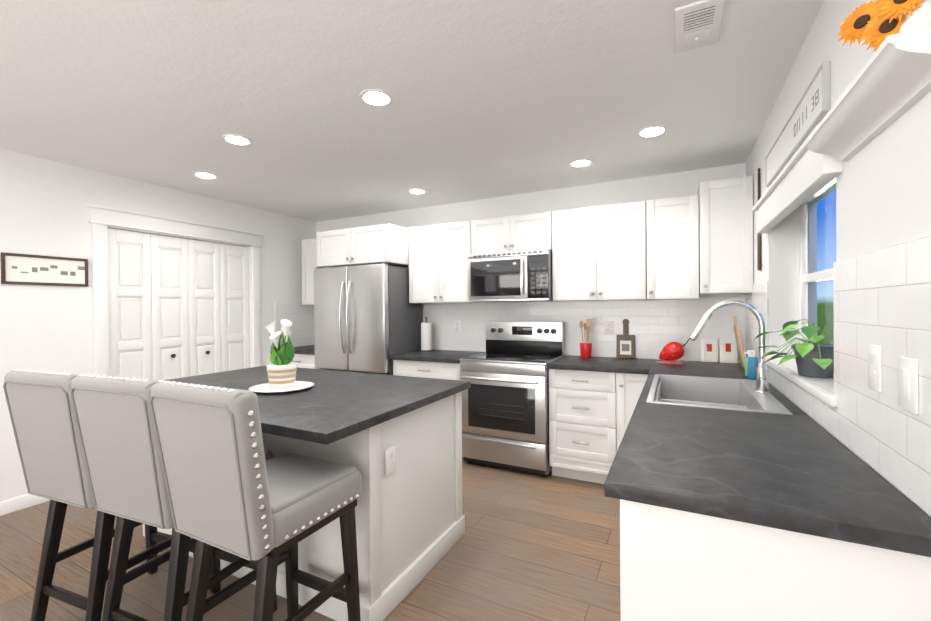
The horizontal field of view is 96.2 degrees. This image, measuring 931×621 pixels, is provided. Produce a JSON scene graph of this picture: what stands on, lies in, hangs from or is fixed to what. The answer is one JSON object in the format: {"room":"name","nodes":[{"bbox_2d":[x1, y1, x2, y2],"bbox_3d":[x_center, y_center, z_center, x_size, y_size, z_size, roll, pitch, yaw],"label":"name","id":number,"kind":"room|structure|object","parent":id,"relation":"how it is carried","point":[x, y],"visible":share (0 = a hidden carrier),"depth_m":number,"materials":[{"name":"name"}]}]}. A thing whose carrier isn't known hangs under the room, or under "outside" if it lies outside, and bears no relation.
{"room":"kitchen","nodes":[
{"label":"kitchen","id":0,"kind":"room"},
{"bbox_2d":[0,149,315,501],"bbox_3d":[-3.513,0.149,2.116,0.120,2.450,7.080,0,0,27],"label":"wall","id":1,"kind":"structure","parent":0,"point":[44,209],"depth_m":3.09,"materials":[{"name":"white paint"}]},
{"bbox_2d":[0,494,49,515],"bbox_3d":[-2.986,1.319,2.998,0.014,0.090,0.533,0,0,27],"label":"baseboard","id":2,"kind":"structure","parent":1,"relation":"attached to","point":[17,504],"depth_m":2.85,"materials":[{"name":"white wood"}]},
{"bbox_2d":[1,252,88,286],"bbox_3d":[-2.994,-0.286,2.992,0.018,0.210,0.460,0,0,27],"label":"picture frame","id":3,"kind":"object","parent":1,"relation":"attached to","point":[24,269],"visible":1,"depth_m":2.97,"materials":[{"name":"brown wood"}]},
{"bbox_2d":[86,203,263,375],"bbox_3d":[-2.589,0.265,3.897,0.162,2.180,1.510,0,0,27],"label":"door frame","id":4,"kind":"structure","parent":1,"relation":"attached to","point":[103,219],"depth_m":3.51,"materials":[{"name":"white wood"}]},
{"bbox_2d":[108,228,249,380],"bbox_3d":[-2.568,0.339,3.887,0.078,2.008,1.231,0,0,27],"label":"pantry doors","id":5,"kind":"structure","parent":1,"relation":"in","point":[178,307],"depth_m":3.79,"materials":[{"name":"white wood"}]},
{"bbox_2d":[275,303,314,346],"bbox_3d":[-2.000,0.171,4.967,0.008,0.516,0.612,0,0,27],"label":"wall tile","id":6,"kind":"structure","parent":1,"relation":"attached to","point":[300,316],"depth_m":4.98,"materials":[{"name":"white tile"}]},
{"bbox_2d":[0,460,620,620],"bbox_3d":[-2.052,1.416,1.391,6.330,0.100,7.520,0,0,27],"label":"floor","id":7,"kind":"structure","parent":0,"point":[527,546],"depth_m":2.21,"materials":[{"name":"brown wood"}]},
{"bbox_2d":[3,369,194,620],"bbox_3d":[-1.549,0.797,1.857,0.460,1.122,0.562,0,0,21],"label":"stool","id":8,"kind":"object","parent":7,"relation":"on","point":[44,426],"visible":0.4,"depth_m":1.65,"materials":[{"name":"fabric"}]},
{"bbox_2d":[70,374,276,620],"bbox_3d":[-1.140,0.795,1.706,0.460,1.123,0.562,0,0,22],"label":"stool","id":9,"kind":"object","parent":7,"relation":"on","point":[118,438],"visible":0.46,"depth_m":1.49,"materials":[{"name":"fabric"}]},
{"bbox_2d":[150,380,361,620],"bbox_3d":[-0.720,0.791,1.528,0.464,1.126,0.564,0,0,27],"label":"stool","id":10,"kind":"object","parent":7,"relation":"on","point":[230,489],"visible":1,"depth_m":1.34,"materials":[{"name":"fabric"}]},
{"bbox_2d":[143,389,465,620],"bbox_3d":[-0.978,0.912,2.512,1.736,0.876,0.876,0,0,27],"label":"kitchen island","id":11,"kind":"object","parent":7,"relation":"on","point":[395,441],"depth_m":1.94,"materials":[{"name":"white wood"}]},
{"bbox_2d":[167,365,470,444],"bbox_3d":[-1.030,0.455,2.399,1.796,0.040,1.160,0,0,27],"label":"island countertop","id":12,"kind":"structure","parent":11,"relation":"on","point":[339,405],"depth_m":2.06,"materials":[{"name":"grey stone"}]},
{"bbox_2d":[249,381,313,392],"bbox_3d":[-1.014,0.427,2.313,0.330,0.015,0.330,0,0,27],"label":"plate","id":13,"kind":"object","parent":12,"relation":"on","point":[267,388],"visible":0.83,"depth_m":2.25,"materials":[{"name":"white ceramic"}]},
{"bbox_2d":[265,319,296,387],"bbox_3d":[-1.014,0.233,2.311,0.160,0.370,0.156,0,0,27],"label":"pot","id":14,"kind":"object","parent":13,"relation":"on","point":[281,370],"visible":1,"depth_m":2.27,"materials":[{"name":"white ceramic"}]},
{"bbox_2d":[290,356,319,368],"bbox_3d":[-1.694,0.903,4.829,0.630,0.876,0.608,0,0,27],"label":"base cabinet","id":15,"kind":"object","parent":7,"relation":"on","point":[302,361],"depth_m":4.51,"materials":[{"name":"white wood"}]},
{"bbox_2d":[294,345,314,355],"bbox_3d":[-1.711,0.447,4.808,0.656,0.038,0.636,0,0,27],"label":"countertop","id":16,"kind":"structure","parent":15,"relation":"on","point":[309,350],"depth_m":4.51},
{"bbox_2d":[314,262,422,374],"bbox_3d":[-1.026,0.442,4.384,0.910,1.792,0.734,0,0,27],"label":"fridge","id":17,"kind":"object","parent":7,"relation":"on","point":[368,318],"visible":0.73,"depth_m":4.09,"materials":[{"name":"grey metal"}]},
{"bbox_2d":[393,360,460,379],"bbox_3d":[-0.226,0.895,4.087,0.730,0.876,0.608,0,0,27],"label":"base cabinet","id":18,"kind":"object","parent":7,"relation":"on","point":[413,368],"depth_m":3.81,"materials":[{"name":"white wood"}]},
{"bbox_2d":[390,350,484,363],"bbox_3d":[-0.242,0.439,4.066,0.748,0.038,0.636,0,0,27],"label":"countertop","id":19,"kind":"structure","parent":18,"relation":"on","point":[436,356],"depth_m":3.89,"materials":[{"name":"grey stone"}]},
{"bbox_2d":[419,317,433,351],"bbox_3d":[-0.403,0.242,4.322,0.150,0.353,0.150,0,0,27],"label":"paper towel holder","id":20,"kind":"object","parent":19,"relation":"on","point":[426,336],"visible":1,"depth_m":4.27,"materials":[{"name":"grey paper"}]},
{"bbox_2d":[459,321,564,475],"bbox_3d":[0.417,0.719,3.689,0.764,1.221,0.697,0,0,27],"label":"range","id":21,"kind":"object","parent":7,"relation":"on","point":[505,410],"visible":0.98,"depth_m":3.46,"materials":[{"name":"silver metal"}]},
{"bbox_2d":[547,368,625,483],"bbox_3d":[1.048,0.888,3.443,0.565,0.876,0.608,0,0,27],"label":"base cabinet","id":22,"kind":"object","parent":7,"relation":"on","point":[587,410],"depth_m":3.18,"materials":[{"name":"white wood"}]},
{"bbox_2d":[547,356,653,375],"bbox_3d":[1.110,0.431,3.382,0.743,0.038,0.636,0,0,27],"label":"countertop","id":23,"kind":"structure","parent":22,"relation":"on","point":[636,367],"depth_m":3.21,"materials":[{"name":"grey stone"}]},
{"bbox_2d":[579,319,591,358],"bbox_3d":[1.036,0.241,3.606,0.106,0.338,0.100,0,0,27],"label":"utensil crock","id":24,"kind":"object","parent":23,"relation":"on","point":[585,349],"visible":1,"depth_m":3.58,"materials":[{"name":"red ceramic"}]},
{"bbox_2d":[616,319,634,358],"bbox_3d":[1.376,0.239,3.586,0.150,0.337,0.056,0,0,27],"label":"board","id":25,"kind":"object","parent":23,"relation":"on","point":[625,344],"visible":1,"depth_m":3.58,"materials":[{"name":"brown wood"}]},
{"bbox_2d":[626,372,653,419],"bbox_3d":[1.365,0.887,3.283,0.266,0.876,0.608,0,0,27],"label":"base cabinet","id":26,"kind":"object","parent":7,"relation":"on","point":[637,387],"depth_m":3.01,"materials":[{"name":"white wood"}]},
{"bbox_2d":[620,500,930,620],"bbox_3d":[0.880,0.903,1.345,0.608,0.876,0.948,0,0,27],"label":"base cabinet","id":27,"kind":"object","parent":7,"relation":"on","point":[675,566],"depth_m":0.93,"materials":[{"name":"white wood"}]},
{"bbox_2d":[602,400,930,559],"bbox_3d":[0.862,0.446,1.362,0.636,0.038,1.006,0,0,27],"label":"countertop","id":28,"kind":"structure","parent":27,"relation":"on","point":[776,471],"depth_m":1.07,"materials":[{"name":"grey stone"}]},
{"bbox_2d":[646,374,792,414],"bbox_3d":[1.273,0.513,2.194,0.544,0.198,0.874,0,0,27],"label":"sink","id":29,"kind":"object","parent":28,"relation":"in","point":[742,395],"depth_m":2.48,"materials":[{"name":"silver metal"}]},
{"bbox_2d":[0,0,823,221],"bbox_3d":[-2.074,-1.133,1.375,6.330,0.100,7.520,0,0,27],"label":"ceiling","id":30,"kind":"structure","parent":0,"point":[495,98],"depth_m":2.11,"materials":[{"name":"white paint"}]},
{"bbox_2d":[193,172,217,178],"bbox_3d":[-2.105,-1.092,3.386,0.170,0.008,0.170,0,0,27],"label":"recessed light","id":31,"kind":"object","parent":30,"relation":"in","point":[205,175],"visible":0.98,"depth_m":3.37,"materials":[{"name":"white"}]},
{"bbox_2d":[222,134,251,145],"bbox_3d":[-1.464,-1.093,2.681,0.170,0.008,0.170,0,0,27],"label":"recessed light","id":32,"kind":"object","parent":30,"relation":"in","point":[234,139],"visible":1,"depth_m":2.67,"materials":[{"name":"white plastic"}]},
{"bbox_2d":[360,89,392,106],"bbox_3d":[-0.460,-1.099,2.162,0.170,0.008,0.170,0,0,27],"label":"recessed light","id":33,"kind":"object","parent":30,"relation":"in","point":[376,97],"visible":1,"depth_m":2.15,"materials":[{"name":"white plastic"}]},
{"bbox_2d":[408,188,426,193],"bbox_3d":[-0.448,-1.110,3.893,0.170,0.008,0.170,0,0,27],"label":"recessed light","id":34,"kind":"object","parent":30,"relation":"in","point":[417,191],"visible":0.98,"depth_m":3.88,"materials":[{"name":"white plastic"}]},
{"bbox_2d":[570,159,592,166],"bbox_3d":[0.877,-1.117,3.167,0.170,0.008,0.170,0,0,27],"label":"recessed light","id":35,"kind":"object","parent":30,"relation":"in","point":[581,162],"visible":1,"depth_m":3.15,"materials":[{"name":"white plastic"}]},
{"bbox_2d":[637,125,666,137],"bbox_3d":[1.165,-1.116,2.606,0.170,0.008,0.170,0,0,27],"label":"recessed light","id":36,"kind":"object","parent":30,"relation":"in","point":[652,131],"visible":1,"depth_m":2.59,"materials":[{"name":"white"}]},
{"bbox_2d":[675,0,724,52],"bbox_3d":[0.903,-1.101,1.624,0.160,0.020,0.290,0,0,27],"label":"ceiling vent","id":37,"kind":"object","parent":30,"relation":"in","point":[697,24],"visible":1,"depth_m":1.60,"materials":[{"name":"white plastic"}]},
{"bbox_2d":[316,163,745,360],"bbox_3d":[-0.416,0.106,4.640,6.330,2.450,0.220,0,0,27],"label":"wall","id":38,"kind":"structure","parent":0,"point":[673,185],"depth_m":3.87,"materials":[{"name":"white paint"}]},
{"bbox_2d":[301,239,313,304],"bbox_3d":[-1.608,-0.452,4.928,0.550,0.765,0.328,0,0,27],"label":"upper cabinet","id":39,"kind":"object","parent":38,"relation":"attached to","point":[307,244],"depth_m":4.87,"materials":[{"name":"white wood"}]},
{"bbox_2d":[313,223,408,267],"bbox_3d":[-1.001,-0.645,4.445,0.940,0.364,0.638,0,0,27],"label":"upper cabinet","id":40,"kind":"object","parent":38,"relation":"attached to","point":[386,243],"depth_m":4.14,"materials":[{"name":"white wood"}]},
{"bbox_2d":[405,220,479,302],"bbox_3d":[-0.189,-0.460,4.210,0.700,0.765,0.328,0,0,27],"label":"upper cabinet","id":41,"kind":"object","parent":38,"relation":"attached to","point":[438,254],"depth_m":4.06,"materials":[{"name":"white wood"}]},
{"bbox_2d":[473,212,548,253],"bbox_3d":[0.465,-0.684,3.877,0.760,0.324,0.328,0,0,27],"label":"upper cabinet","id":42,"kind":"object","parent":38,"relation":"attached to","point":[525,232],"depth_m":3.72,"materials":[{"name":"white wood"}]},
{"bbox_2d":[468,249,552,301],"bbox_3d":[0.438,-0.298,3.819,0.754,0.435,0.464,0,0,27],"label":"microwave","id":43,"kind":"object","parent":42,"relation":"attached to","point":[520,276],"visible":1,"depth_m":3.64,"materials":[{"name":"silver metal"}]},
{"bbox_2d":[425,296,745,362],"bbox_3d":[0.145,0.157,4.229,4.502,0.516,0.008,0,0,27],"label":"wall tile","id":44,"kind":"structure","parent":38,"relation":"attached to","point":[656,327],"depth_m":3.68,"materials":[{"name":"white tile"}]},
{"bbox_2d":[454,320,460,331],"bbox_3d":[-0.083,0.161,4.336,0.075,0.120,0.006,0,0,27],"label":"electrical outlet plate","id":45,"kind":"object","parent":44,"relation":"attached to","point":[457,323],"depth_m":4.33,"materials":[{"name":"white plastic"}]},
{"bbox_2d":[604,321,612,334],"bbox_3d":[1.256,0.153,3.659,0.075,0.120,0.006,0,0,27],"label":"electrical outlet plate","id":46,"kind":"object","parent":44,"relation":"attached to","point":[608,325],"depth_m":3.66,"materials":[{"name":"white plastic"}]},
{"bbox_2d":[549,200,656,300],"bbox_3d":[1.168,-0.467,3.525,0.800,0.765,0.328,0,0,27],"label":"upper cabinet","id":47,"kind":"object","parent":38,"relation":"attached to","point":[606,252],"depth_m":3.37,"materials":[{"name":"white wood"}]},
{"bbox_2d":[657,196,698,299],"bbox_3d":[1.600,-0.470,3.306,0.420,0.765,0.328,0,0,27],"label":"upper cabinet","id":48,"kind":"object","parent":38,"relation":"attached to","point":[688,247],"depth_m":3.15,"materials":[{"name":"white wood"}]},
{"bbox_2d":[689,176,752,295],"bbox_3d":[1.898,-0.529,3.132,0.388,0.809,0.368,0,0,27],"label":"upper cabinet","id":49,"kind":"object","parent":38,"relation":"attached to","point":[721,213],"depth_m":2.97,"materials":[{"name":"white wood"}]},
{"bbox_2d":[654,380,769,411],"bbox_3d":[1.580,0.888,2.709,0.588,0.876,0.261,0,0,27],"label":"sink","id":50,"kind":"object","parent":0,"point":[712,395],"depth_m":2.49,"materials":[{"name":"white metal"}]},
{"bbox_2d":[646,360,769,387],"bbox_3d":[1.669,0.429,2.963,0.640,0.038,0.880,0,0,27],"label":"countertop","id":51,"kind":"structure","parent":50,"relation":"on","point":[692,372],"depth_m":2.69,"materials":[{"name":"grey stone"}]},
{"bbox_2d":[657,337,689,364],"bbox_3d":[1.617,0.304,3.245,0.238,0.207,0.200,0,0,27],"label":"jar","id":52,"kind":"object","parent":51,"relation":"on","point":[670,351],"visible":1,"depth_m":3.20,"materials":[{"name":"red"}]},
{"bbox_2d":[701,338,736,362],"bbox_3d":[1.978,0.311,3.262,0.240,0.188,0.059,0,0,27],"label":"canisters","id":53,"kind":"object","parent":51,"relation":"on","point":[727,350],"visible":0.88,"depth_m":3.25,"materials":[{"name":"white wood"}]},
{"bbox_2d":[690,300,770,392],"bbox_3d":[1.356,0.180,2.150,0.357,0.468,0.125,0,0,27],"label":"faucet","id":54,"kind":"object","parent":51,"relation":"on","point":[762,383],"depth_m":2.11,"materials":[{"name":"silver metal"}]},
{"bbox_2d":[733,316,744,367],"bbox_3d":[1.975,0.223,3.018,0.072,0.366,0.200,0,0,27],"label":"cutting board","id":55,"kind":"object","parent":51,"relation":"on","point":[739,343],"visible":0.9,"depth_m":2.97,"materials":[{"name":"beige wood"}]},
{"bbox_2d":[744,350,757,378],"bbox_3d":[1.736,0.326,2.523,0.052,0.170,0.052,-1,0,-18],"label":"soap bottle","id":56,"kind":"object","parent":51,"relation":"on","point":[751,362],"visible":0.98,"depth_m":2.50,"materials":[{"name":"blue plastic"}]},
{"bbox_2d":[746,0,930,517],"bbox_3d":[0.663,0.127,0.005,0.220,2.450,7.080,0,0,27],"label":"wall","id":57,"kind":"structure","parent":0,"point":[883,188],"depth_m":1.30,"materials":[{"name":"white paint"}]},
{"bbox_2d":[757,168,760,269],"bbox_3d":[1.864,-0.579,2.651,0.014,0.647,0.060,0,0,27],"label":"paddle","id":58,"kind":"object","parent":57,"relation":"attached to","point":[758,235],"visible":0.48,"depth_m":2.64,"materials":[{"name":"brown wood"}]},
{"bbox_2d":[752,125,841,233],"bbox_3d":[1.470,-0.533,1.926,0.068,0.160,1.300,0,0,27],"label":"trim","id":59,"kind":"structure","parent":57,"relation":"attached to","point":[804,175],"depth_m":1.69,"materials":[{"name":"white wood"}]},
{"bbox_2d":[765,61,830,187],"bbox_3d":[1.487,-0.783,1.915,0.022,0.170,1.050,0,0,27],"label":"sign","id":60,"kind":"object","parent":57,"relation":"attached to","point":[810,111],"visible":0.88,"depth_m":1.71,"materials":[{"name":"white wood"}]},
{"bbox_2d":[765,357,836,406],"bbox_3d":[1.558,0.297,1.891,0.164,0.034,1.210,0,0,27],"label":"window sill","id":61,"kind":"structure","parent":57,"relation":"attached to","point":[822,389],"depth_m":1.69,"materials":[{"name":"white wood"}]},
{"bbox_2d":[754,319,833,377],"bbox_3d":[1.415,0.158,1.764,0.283,0.245,0.479,0,0,27],"label":"pothos plant","id":62,"kind":"object","parent":61,"relation":"on","point":[814,358],"visible":0.94,"depth_m":1.74,"materials":[{"name":"green leaf"},{"name":"dark gray ceramic"},{"name":"soil"}]},
{"bbox_2d":[799,177,836,344],"bbox_3d":[1.659,-0.169,1.834,0.070,0.920,1.150,0,0,27],"label":"window","id":63,"kind":"structure","parent":57,"relation":"in","point":[817,235],"depth_m":2.13,"materials":[{"name":"white plastic"}]},
{"bbox_2d":[745,235,930,515],"bbox_3d":[1.541,0.124,1.994,0.008,0.586,2.722,0,0,27],"label":"wall tile","id":64,"kind":"structure","parent":57,"relation":"attached to","point":[882,297],"depth_m":1.08,"materials":[{"name":"white tile"}]},
{"bbox_2d":[868,344,881,391],"bbox_3d":[1.085,0.151,1.109,0.007,0.120,0.075,0,0,27],"label":"electrical outlet plate","id":65,"kind":"object","parent":64,"relation":"attached to","point":[874,351],"depth_m":1.10,"materials":[{"name":"white plastic"}]},
{"bbox_2d":[899,356,917,414],"bbox_3d":[1.004,0.168,0.948,0.008,0.120,0.080,0,0,27],"label":"electrical outlet plate","id":66,"kind":"object","parent":64,"relation":"attached to","point":[908,384],"depth_m":0.94,"materials":[{"name":"white plastic"}]},
{"bbox_2d":[804,26,930,161],"bbox_3d":[1.013,-0.503,1.065,0.105,0.080,0.600,0,0,27],"label":"ledge shelf","id":67,"kind":"object","parent":57,"relation":"attached to","point":[890,83],"visible":0.93,"depth_m":0.96,"materials":[{"name":"white wood"}]},
{"bbox_2d":[836,0,930,51],"bbox_3d":[0.915,-0.632,0.909,0.118,0.178,0.194,0,0,27],"label":"vase","id":68,"kind":"object","parent":67,"relation":"on","point":[876,24],"visible":0.96,"depth_m":0.88,"materials":[{"name":"white ceramic"}]}
]}

